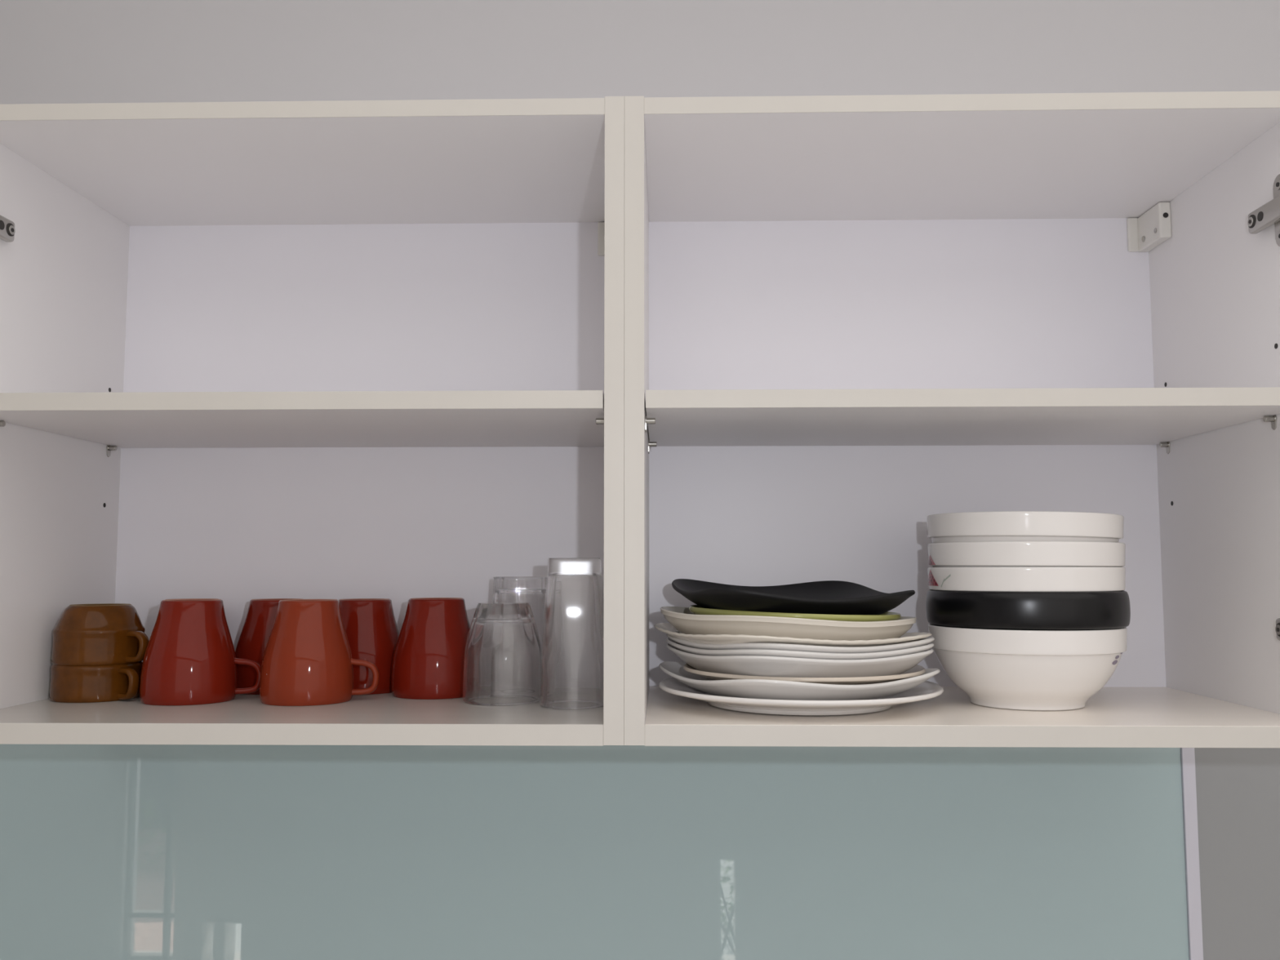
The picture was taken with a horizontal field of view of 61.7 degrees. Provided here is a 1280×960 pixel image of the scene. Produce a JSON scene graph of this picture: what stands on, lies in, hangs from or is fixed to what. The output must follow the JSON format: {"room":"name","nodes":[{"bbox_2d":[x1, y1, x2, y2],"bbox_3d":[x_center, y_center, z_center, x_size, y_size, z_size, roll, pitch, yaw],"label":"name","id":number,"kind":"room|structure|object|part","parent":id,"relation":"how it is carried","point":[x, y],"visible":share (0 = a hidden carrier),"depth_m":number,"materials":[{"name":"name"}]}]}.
{"room":"kitchen","nodes":[
{"label":"kitchen","id":0,"kind":"room"},
{"bbox_2d":[0,0,1279,104],"bbox_3d":[-0.005,0.409,1.313,6.000,2.610,0.120,0,-5,1],"label":"wall","id":1,"kind":"structure","parent":0,"point":[52,51],"depth_m":1.33,"materials":[{"name":"grey paint"}]},
{"bbox_2d":[0,96,624,746],"bbox_3d":[-0.327,-0.046,1.123,0.632,0.588,0.312,0,-5,1],"label":"upper cabinet","id":2,"kind":"object","parent":1,"relation":"attached to","point":[332,349],"visible":0.97,"depth_m":1.23,"materials":[{"name":"white laminate"}]},
{"bbox_3d":[-0.634,-0.046,1.131,0.018,0.587,0.312,0,-5,1],"label":"panel","id":3,"kind":"part","parent":2,"relation":"part of","materials":[{"name":"white laminate"}]},
{"bbox_2d":[48,661,142,702],"bbox_3d":[-0.568,0.200,1.136,0.103,0.061,0.088,0,-5,1],"label":"coffee cup","id":4,"kind":"object","parent":2,"relation":"on","point":[119,682],"visible":0.7,"depth_m":1.10,"materials":[{"name":"brown ceramic"}]},
{"bbox_2d":[51,603,148,665],"bbox_3d":[-0.570,0.163,1.141,0.099,0.061,0.088,1,-5,-16],"label":"coffee cup","id":5,"kind":"object","parent":4,"relation":"on","point":[97,633],"visible":0.99,"depth_m":1.11,"materials":[{"name":"brown ceramic"}]},
{"bbox_3d":[-0.525,0.174,1.118,0.026,0.033,0.010,-2,-5,22],"label":"handle","id":6,"kind":"part","parent":5,"relation":"part of","materials":[{"name":"brown ceramic"}]},
{"bbox_3d":[-0.530,0.211,1.107,0.026,0.033,0.010,-3,-6,31],"label":"handle","id":7,"kind":"part","parent":4,"relation":"part of","materials":[{"name":"brown ceramic"}]},
{"bbox_2d":[165,598,217,599],"bbox_3d":[-0.516,0.186,1.211,0.108,0.102,0.092,0,-5,1],"label":"mug","id":8,"kind":"object","parent":2,"relation":"on","point":[180,598],"visible":0.06,"depth_m":1.24,"materials":[{"name":"red ceramic"}]},
{"bbox_2d":[139,599,261,705],"bbox_3d":[-0.463,0.177,1.115,0.108,0.104,0.093,-2,-5,23],"label":"mug","id":9,"kind":"object","parent":2,"relation":"on","point":[189,658],"visible":0.98,"depth_m":1.09,"materials":[{"name":"ceramic"}]},
{"bbox_3d":[-0.413,0.206,1.128,0.031,0.038,0.012,1,-5,-13],"label":"handle","id":10,"kind":"part","parent":9,"relation":"part of","materials":[{"name":"ceramic"}]},
{"bbox_2d":[235,598,301,694],"bbox_3d":[-0.419,0.186,1.209,0.108,0.102,0.092,0,-5,1],"label":"mug","id":11,"kind":"object","parent":2,"relation":"on","point":[260,619],"visible":0.41,"depth_m":1.18,"materials":[{"name":"red ceramic"}]},
{"bbox_2d":[0,392,604,448],"bbox_3d":[-0.327,-0.060,1.124,0.594,0.016,0.304,0,-5,1],"label":"shelf","id":12,"kind":"object","parent":2,"relation":"attached to","point":[61,420],"depth_m":1.04,"materials":[{"name":"white laminate"}]},
{"bbox_3d":[-0.327,-0.331,1.147,0.596,0.016,0.311,0,-5,1],"label":"panel","id":13,"kind":"part","parent":2,"relation":"part of","materials":[{"name":"white laminate"}]},
{"bbox_2d":[259,599,379,706],"bbox_3d":[-0.339,0.176,1.110,0.108,0.104,0.093,-3,-5,28],"label":"mug","id":14,"kind":"object","parent":2,"relation":"on","point":[307,660],"visible":1,"depth_m":1.08,"materials":[{"name":"orange ceramic"}]},
{"bbox_3d":[-0.288,0.205,1.118,0.031,0.038,0.012,1,-5,-7],"label":"handle","id":15,"kind":"part","parent":14,"relation":"part of","materials":[{"name":"orange ceramic"}]},
{"bbox_3d":[-0.327,0.237,1.101,0.596,0.018,0.311,0,-5,1],"label":"panel","id":16,"kind":"part","parent":2,"relation":"part of","materials":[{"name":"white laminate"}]},
{"bbox_3d":[-0.323,-0.035,1.277,0.596,0.553,0.004,0,-5,1],"label":"panel","id":17,"kind":"part","parent":2,"relation":"part of","materials":[{"name":"white"}]},
{"bbox_2d":[338,598,399,694],"bbox_3d":[-0.319,0.185,1.207,0.108,0.102,0.092,0,-5,1],"label":"mug","id":18,"kind":"object","parent":2,"relation":"on","point":[372,633],"visible":0.48,"depth_m":1.18,"materials":[{"name":"red ceramic"}]},
{"bbox_2d":[391,597,470,699],"bbox_3d":[-0.217,0.182,1.172,0.108,0.104,0.093,4,-6,-43],"label":"mug","id":19,"kind":"object","parent":2,"relation":"on","point":[428,661],"visible":0.79,"depth_m":1.13,"materials":[{"name":"red ceramic"}]},
{"bbox_2d":[462,602,541,705],"bbox_3d":[-0.142,0.178,1.109,0.082,0.100,0.082,-3,-6,33],"label":"drinking glass","id":20,"kind":"object","parent":2,"relation":"on","point":[502,660],"visible":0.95,"depth_m":1.08,"materials":[{"name":"clear glass"}]},
{"bbox_2d":[492,576,546,650],"bbox_3d":[-0.133,0.171,1.190,0.067,0.127,0.067,0,-5,-4],"label":"drinking glass","id":21,"kind":"object","parent":2,"relation":"on","point":[531,589],"visible":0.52,"depth_m":1.17,"materials":[{"name":"clear glass"}]},
{"bbox_2d":[539,557,604,709],"bbox_3d":[-0.066,0.151,1.072,0.067,0.146,0.067,0,-5,-6],"label":"drinking glass","id":22,"kind":"object","parent":2,"relation":"on","point":[571,673],"visible":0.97,"depth_m":1.04,"materials":[{"name":"clear glass"}]},
{"bbox_3d":[-0.020,-0.048,1.117,0.018,0.587,0.312,0,-5,1],"label":"panel","id":23,"kind":"part","parent":2,"relation":"part of","materials":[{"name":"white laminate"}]},
{"bbox_2d":[0,744,1189,959],"bbox_3d":[-0.791,0.545,1.249,2.830,0.670,0.006,0,-5,1],"label":"backsplash","id":24,"kind":"structure","parent":1,"relation":"attached to","point":[108,851],"depth_m":1.24,"materials":[{"name":"teal glass"}]},
{"bbox_2d":[623,90,1279,747],"bbox_3d":[0.305,-0.048,1.108,0.631,0.588,0.314,0,-5,1],"label":"upper cabinet","id":25,"kind":"object","parent":1,"relation":"attached to","point":[851,322],"visible":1,"depth_m":1.21,"materials":[{"name":"white laminate"}]},
{"bbox_3d":[-0.002,-0.048,1.117,0.018,0.587,0.312,0,-5,1],"label":"panel","id":26,"kind":"part","parent":25,"relation":"part of","materials":[{"name":"white laminate"}]},
{"bbox_2d":[658,676,943,715],"bbox_3d":[0.160,0.215,1.079,0.282,0.020,0.282,0,-5,1],"label":"dinner plate","id":27,"kind":"object","parent":25,"relation":"on","point":[926,690],"visible":0.52,"depth_m":0.98,"materials":[{"name":"white ceramic"}]},
{"bbox_2d":[658,661,939,700],"bbox_3d":[0.155,0.202,1.076,0.238,0.031,0.238,2,-5,-25],"label":"square plate","id":28,"kind":"object","parent":27,"relation":"on","point":[740,688],"visible":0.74,"depth_m":0.97,"materials":[{"name":"white ceramic"}]},
{"bbox_2d":[683,663,925,684],"bbox_3d":[0.164,0.199,1.078,0.240,0.023,0.240,0,-5,1],"label":"round plate","id":29,"kind":"object","parent":28,"relation":"on","point":[917,670],"visible":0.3,"depth_m":0.98,"materials":[{"name":"beige ceramic"}]},
{"bbox_2d":[666,643,933,677],"bbox_3d":[0.156,0.185,1.077,0.227,0.037,0.227,2,-5,-24],"label":"square plate","id":30,"kind":"object","parent":29,"relation":"on","point":[748,665],"visible":0.51,"depth_m":0.98,"materials":[{"name":"white ceramic"}]},
{"bbox_2d":[666,637,933,659],"bbox_3d":[0.157,0.180,1.078,0.227,0.037,0.227,2,-5,-25],"label":"square plate","id":31,"kind":"object","parent":30,"relation":"on","point":[780,653],"visible":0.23,"depth_m":0.98,"materials":[{"name":"white ceramic"}]},
{"bbox_2d":[666,631,934,653],"bbox_3d":[0.157,0.174,1.078,0.227,0.037,0.227,2,-5,-25],"label":"square plate","id":32,"kind":"object","parent":31,"relation":"on","point":[926,641],"visible":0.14,"depth_m":0.98,"materials":[{"name":"white ceramic"}]},
{"bbox_2d":[654,622,932,647],"bbox_3d":[0.149,0.166,1.081,0.242,0.034,0.242,3,-5,-23],"label":"plate","id":33,"kind":"object","parent":32,"relation":"on","point":[667,628],"visible":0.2,"depth_m":0.98,"materials":[{"name":"beige ceramic"}]},
{"bbox_2d":[660,606,916,640],"bbox_3d":[0.147,0.154,1.084,0.236,0.048,0.236,3,-5,-28],"label":"plate","id":34,"kind":"object","parent":33,"relation":"on","point":[682,619],"visible":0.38,"depth_m":0.98,"materials":[{"name":"beige ceramic"}]},
{"bbox_2d":[688,604,901,622],"bbox_3d":[0.156,0.147,1.084,0.212,0.039,0.212,-3,-6,34],"label":"plate","id":35,"kind":"object","parent":34,"relation":"on","point":[695,609],"visible":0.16,"depth_m":0.99,"materials":[{"name":"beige ceramic"}]},
{"bbox_2d":[671,578,915,614],"bbox_3d":[0.150,0.121,1.090,0.219,0.040,0.219,1,-5,-11],"label":"plate","id":36,"kind":"object","parent":35,"relation":"on","point":[827,597],"visible":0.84,"depth_m":1.01,"materials":[{"name":"black ceramic"}]},
{"bbox_3d":[0.305,0.236,1.087,0.595,0.018,0.311,0,-5,1],"label":"panel","id":37,"kind":"part","parent":25,"relation":"part of","materials":[{"name":"white laminate"}]},
{"bbox_3d":[0.308,-0.036,1.263,0.595,0.553,0.004,0,-5,1],"label":"panel","id":38,"kind":"part","parent":25,"relation":"part of","materials":[{"name":"white"}]},
{"bbox_3d":[0.304,-0.332,1.133,0.595,0.016,0.311,0,-5,1],"label":"panel","id":39,"kind":"part","parent":25,"relation":"part of","materials":[{"name":"white laminate"}]},
{"bbox_2d":[645,405,1279,446],"bbox_3d":[0.305,-0.061,1.110,0.592,0.016,0.304,0,-5,1],"label":"shelf","id":40,"kind":"object","parent":25,"relation":"attached to","point":[666,425],"depth_m":1.08,"materials":[{"name":"white laminate"}]},
{"bbox_2d":[928,623,1127,711],"bbox_3d":[0.390,0.186,1.082,0.189,0.078,0.189,3,-5,-29],"label":"bowl","id":41,"kind":"object","parent":25,"relation":"on","point":[1041,670],"visible":0.92,"depth_m":1.01,"materials":[{"name":"white ceramic"}]},
{"bbox_2d":[925,589,1130,630],"bbox_3d":[0.391,0.147,1.085,0.194,0.071,0.194,0,-5,1],"label":"bowl","id":42,"kind":"object","parent":41,"relation":"on","point":[1006,611],"visible":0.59,"depth_m":1.00,"materials":[{"name":"black ceramic"}]},
{"bbox_2d":[927,566,1125,592],"bbox_3d":[0.391,0.128,1.087,0.189,0.079,0.189,-1,-5,9],"label":"bowl","id":43,"kind":"object","parent":42,"relation":"on","point":[1106,579],"visible":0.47,"depth_m":1.01,"materials":[{"name":"white ceramic"}]},
{"bbox_2d":[927,541,1125,567],"bbox_3d":[0.391,0.104,1.089,0.189,0.079,0.189,3,-5,-29],"label":"bowl","id":44,"kind":"object","parent":43,"relation":"on","point":[990,553],"visible":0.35,"depth_m":1.01,"materials":[{"name":"white ceramic"}]},
{"bbox_2d":[926,511,1124,542],"bbox_3d":[0.391,0.076,1.091,0.189,0.081,0.189,1,-5,-7],"label":"bowl","id":45,"kind":"object","parent":44,"relation":"on","point":[1002,526],"visible":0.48,"depth_m":1.01,"materials":[{"name":"white ceramic"}]},
{"bbox_3d":[0.611,-0.049,1.103,0.018,0.587,0.312,0,-5,1],"label":"panel","id":46,"kind":"part","parent":25,"relation":"part of","materials":[{"name":"white laminate"}]},
{"bbox_3d":[0.597,-0.251,0.995,0.004,0.069,0.022,0,-5,1],"label":"mounting plate","id":47,"kind":"part","parent":25,"relation":"part of","materials":[{"name":"silver metal"}]},
{"bbox_2d":[1180,747,1203,959],"bbox_3d":[0.631,0.542,1.220,0.014,0.670,0.016,0,-5,1],"label":"trim","id":48,"kind":"structure","parent":1,"relation":"attached to","point":[1187,755],"depth_m":1.22,"materials":[{"name":"grey plastic"}]},
{"bbox_2d":[1194,747,1279,959],"bbox_3d":[1.116,0.541,1.211,0.955,0.670,0.012,0,-5,1],"label":"wall","id":49,"kind":"structure","parent":1,"relation":"attached to","point":[1237,789],"depth_m":1.23,"materials":[{"name":"grey paint"}]}
]}

